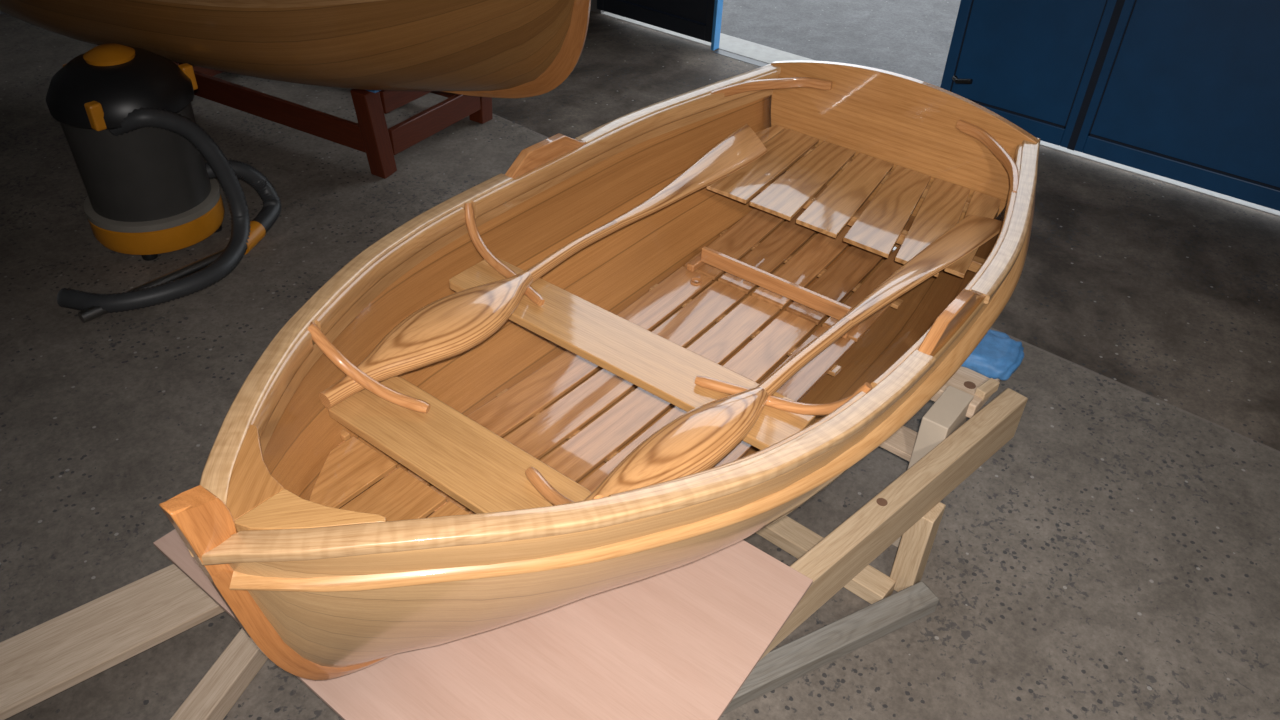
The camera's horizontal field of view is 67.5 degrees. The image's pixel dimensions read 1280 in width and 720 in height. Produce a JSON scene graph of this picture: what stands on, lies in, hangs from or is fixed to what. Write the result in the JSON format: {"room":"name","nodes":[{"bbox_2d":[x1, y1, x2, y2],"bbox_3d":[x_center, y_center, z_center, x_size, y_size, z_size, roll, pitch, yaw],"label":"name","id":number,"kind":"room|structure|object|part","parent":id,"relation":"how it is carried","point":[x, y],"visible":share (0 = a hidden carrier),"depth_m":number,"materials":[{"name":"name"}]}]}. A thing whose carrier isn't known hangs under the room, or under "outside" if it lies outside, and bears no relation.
{"room":"shipyard hall","nodes":[
{"label":"shipyard hall","id":0,"kind":"room"},
{"bbox_2d":[0,564,224,719],"bbox_3d":[-1.260,0.641,2.313,0.690,0.030,0.200,-25,46,-31],"label":"board","id":1,"kind":"object","parent":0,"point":[38,663],"visible":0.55,"depth_m":2.27,"materials":[{"name":"beige wood"}]},
{"bbox_2d":[590,0,605,13],"bbox_3d":[1.415,-3.570,3.835,9.000,5.140,0.220,27,44,28],"label":"wall","id":2,"kind":"structure","parent":0,"point":[593,7],"depth_m":6.22,"materials":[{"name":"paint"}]},
{"bbox_2d":[597,0,714,41],"bbox_3d":[0.129,-2.937,5.312,0.900,2.148,0.040,27,44,28],"label":"door","id":3,"kind":"structure","parent":2,"relation":"in","point":[692,18],"depth_m":5.84,"materials":[{"name":"black paint"}]},
{"bbox_2d":[711,0,722,50],"bbox_3d":[0.493,-2.738,5.109,0.022,2.186,0.062,27,44,28],"label":"door frame","id":4,"kind":"structure","parent":2,"relation":"attached to","point":[718,6],"depth_m":5.68,"materials":[{"name":"blue paint"}]},
{"bbox_2d":[601,12,1279,216],"bbox_3d":[1.322,-1.509,5.447,9.000,0.104,0.240,27,44,28],"label":"trim","id":5,"kind":"structure","parent":2,"relation":"attached to","point":[738,46],"depth_m":5.70,"materials":[{"name":"concrete"}]},
{"bbox_2d":[940,0,1116,147],"bbox_3d":[1.884,-2.030,4.255,0.720,2.148,0.103,27,44,28],"label":"door","id":6,"kind":"structure","parent":2,"relation":"in","point":[1030,63],"depth_m":4.70,"materials":[{"name":"blue paint"}]},
{"bbox_2d":[1067,0,1124,150],"bbox_3d":[2.179,-1.894,4.098,0.034,2.148,0.015,27,44,28],"label":"door frame","id":7,"kind":"structure","parent":2,"relation":"attached to","point":[1119,4],"depth_m":4.51,"materials":[{"name":"blue"}]},
{"bbox_2d":[1074,0,1279,210],"bbox_3d":[2.664,-1.662,3.830,1.198,2.148,0.040,27,44,28],"label":"door","id":8,"kind":"structure","parent":2,"relation":"in","point":[1186,91],"depth_m":4.32,"materials":[{"name":"blue paint"}]},
{"bbox_2d":[0,11,1279,719],"bbox_3d":[-1.113,0.363,2.893,9.000,0.100,7.750,27,44,28],"label":"floor","id":9,"kind":"structure","parent":0,"point":[1117,557],"depth_m":3.12,"materials":[{"name":"concrete"}]},
{"bbox_2d":[46,43,280,322],"bbox_3d":[-1.838,-0.689,3.502,0.680,0.763,0.906,3,38,1],"label":"vacuum","id":10,"kind":"object","parent":9,"relation":"on","point":[125,115],"visible":1,"depth_m":3.53,"materials":[{"name":"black plastic"}]},
{"bbox_2d":[170,628,267,719],"bbox_3d":[-0.911,0.634,2.421,0.075,0.064,0.744,13,39,13],"label":"board","id":11,"kind":"object","parent":9,"relation":"on","point":[213,697],"visible":0.27,"depth_m":2.23,"materials":[{"name":"beige wood"}]},
{"bbox_2d":[175,62,492,178],"bbox_3d":[-1.561,-1.422,4.731,1.480,0.434,0.864,21,42,22],"label":"stand","id":12,"kind":"object","parent":9,"relation":"on","point":[371,135],"visible":0.39,"depth_m":4.42,"materials":[{"name":"red wood"}]},
{"bbox_3d":[-2.150,-1.604,5.049,0.030,0.120,0.630,21,42,22],"label":"rail","id":13,"kind":"part","parent":12,"relation":"part of","materials":[{"name":"red wood"}]},
{"bbox_3d":[-1.749,-1.195,4.546,1.350,0.120,0.030,21,42,22],"label":"long rail","id":14,"kind":"part","parent":12,"relation":"part of","materials":[{"name":"red wood"}]},
{"bbox_2d":[0,0,590,97],"bbox_3d":[-1.438,-1.605,3.920,2.695,0.831,1.407,14,39,14],"label":"rowing boat","id":15,"kind":"object","parent":12,"relation":"on","point":[482,48],"visible":0.99,"depth_m":3.52,"materials":[{"name":"brown wood"}]},
{"bbox_3d":[-1.569,-1.435,3.483,2.710,0.147,0.488,8,38,7],"label":"rub rail","id":16,"kind":"part","parent":15,"relation":"part of","materials":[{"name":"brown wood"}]},
{"bbox_3d":[-1.426,-1.601,3.917,2.669,0.831,0.046,14,39,14],"label":"stem and keel","id":17,"kind":"part","parent":15,"relation":"part of","materials":[{"name":"brown wood"}]},
{"bbox_3d":[-1.171,-1.006,4.228,0.085,0.423,0.133,21,42,22],"label":"leg","id":18,"kind":"part","parent":12,"relation":"part of","materials":[{"name":"red wood"}]},
{"bbox_3d":[-0.955,-1.293,4.405,0.030,0.100,0.670,21,42,22],"label":"rail","id":19,"kind":"part","parent":12,"relation":"part of","materials":[{"name":"red wood"}]},
{"bbox_3d":[-0.962,-1.140,4.524,0.030,0.120,0.630,21,42,22],"label":"rail","id":20,"kind":"part","parent":12,"relation":"part of","materials":[{"name":"red wood"}]},
{"bbox_3d":[-1.394,-1.554,5.031,1.350,0.120,0.030,21,42,22],"label":"long rail","id":21,"kind":"part","parent":12,"relation":"part of","materials":[{"name":"red wood"}]},
{"bbox_3d":[-0.794,-1.388,4.744,0.085,0.418,0.104,21,42,22],"label":"leg","id":22,"kind":"part","parent":12,"relation":"part of","materials":[{"name":"red wood"}]},
{"bbox_2d":[713,49,767,66],"bbox_3d":[1.014,-1.563,5.458,1.400,0.052,0.069,27,44,28],"label":"door track","id":23,"kind":"object","parent":9,"relation":"attached to","point":[721,52],"visible":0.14,"depth_m":5.68,"materials":[{"name":"grey metal"}]},
{"bbox_2d":[722,581,938,714],"bbox_3d":[0.298,0.768,2.333,1.068,0.054,0.070,-17,42,-23],"label":"board","id":24,"kind":"object","parent":9,"relation":"on","point":[782,665],"visible":0.82,"depth_m":2.40,"materials":[{"name":"beige wood"}]},
{"bbox_2d":[756,367,1027,660],"bbox_3d":[0.175,0.261,2.630,1.303,0.479,1.449,27,44,28],"label":"cradle","id":25,"kind":"object","parent":9,"relation":"on","point":[947,448],"visible":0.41,"depth_m":2.43,"materials":[{"name":"brown wood"}]},
{"bbox_2d":[153,529,812,719],"bbox_3d":[-0.324,0.447,2.026,1.200,0.010,0.835,27,44,28],"label":"plywood sheet","id":26,"kind":"object","parent":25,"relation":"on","point":[679,643],"visible":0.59,"depth_m":1.86,"materials":[{"name":"wood"}]},
{"bbox_2d":[159,60,1039,679],"bbox_3d":[0.055,-0.065,2.147,1.186,0.672,2.226,27,44,28],"label":"dinghy","id":27,"kind":"object","parent":26,"relation":"on","point":[441,502],"visible":0.95,"depth_m":2.07,"materials":[{"name":"brown wood"}]},
{"bbox_3d":[0.049,-0.059,2.141,0.038,0.669,2.200,27,44,28],"label":"stem and keel","id":28,"kind":"part","parent":27,"relation":"part of","materials":[{"name":"brown wood"}]},
{"bbox_3d":[-0.260,-0.319,2.237,0.400,0.121,2.225,19,41,20],"label":"rub rail","id":29,"kind":"part","parent":27,"relation":"part of","materials":[{"name":"brown wood"}]},
{"bbox_2d":[319,124,766,408],"bbox_3d":[-0.096,-0.288,2.301,0.151,0.117,1.602,26,43,26],"label":"oar","id":30,"kind":"object","parent":27,"relation":"on","point":[451,325],"visible":0.99,"depth_m":1.98,"materials":[{"name":"brown wood"}]},
{"bbox_3d":[0.144,-0.489,2.612,0.083,0.072,0.724,24,43,25],"label":"blade","id":31,"kind":"part","parent":30,"relation":"part of","materials":[{"name":"brown wood"}]},
{"bbox_3d":[0.361,-0.006,1.874,2.225,0.121,0.401,-28,47,-33],"label":"rub rail","id":32,"kind":"part","parent":27,"relation":"part of","materials":[{"name":"brown wood"}]},
{"bbox_2d":[584,215,1002,499],"bbox_3d":[0.409,-0.049,2.024,0.126,0.116,1.628,29,45,30],"label":"oar","id":33,"kind":"object","parent":27,"relation":"on","point":[699,439],"visible":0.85,"depth_m":1.75,"materials":[{"name":"brown wood"}]},
{"bbox_3d":[0.700,-0.223,2.300,0.115,0.074,0.750,27,44,28],"label":"blade","id":34,"kind":"part","parent":33,"relation":"part of","materials":[{"name":"brown wood"}]},
{"bbox_3d":[0.724,0.491,2.517,0.065,0.296,0.080,27,44,28],"label":"post","id":35,"kind":"part","parent":25,"relation":"part of","materials":[{"name":"brown wood"}]},
{"bbox_2d":[961,329,1023,380],"bbox_3d":[0.955,-0.023,2.658,0.202,0.066,0.186,22,42,23],"label":"pad","id":36,"kind":"object","parent":25,"relation":"on","point":[997,355],"visible":0.53,"depth_m":2.60,"materials":[{"name":"blue fabric"}]},
{"label":"outside","id":37,"kind":"structure","parent":0,"visible":0},
{"bbox_2d":[720,0,960,86],"bbox_3d":[7.999,-9.541,16.224,32.000,0.100,29.210,27,44,28],"label":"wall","id":38,"kind":"structure","parent":37,"point":[910,38],"depth_m":6.21,"materials":[{"name":"concrete"}]}
]}

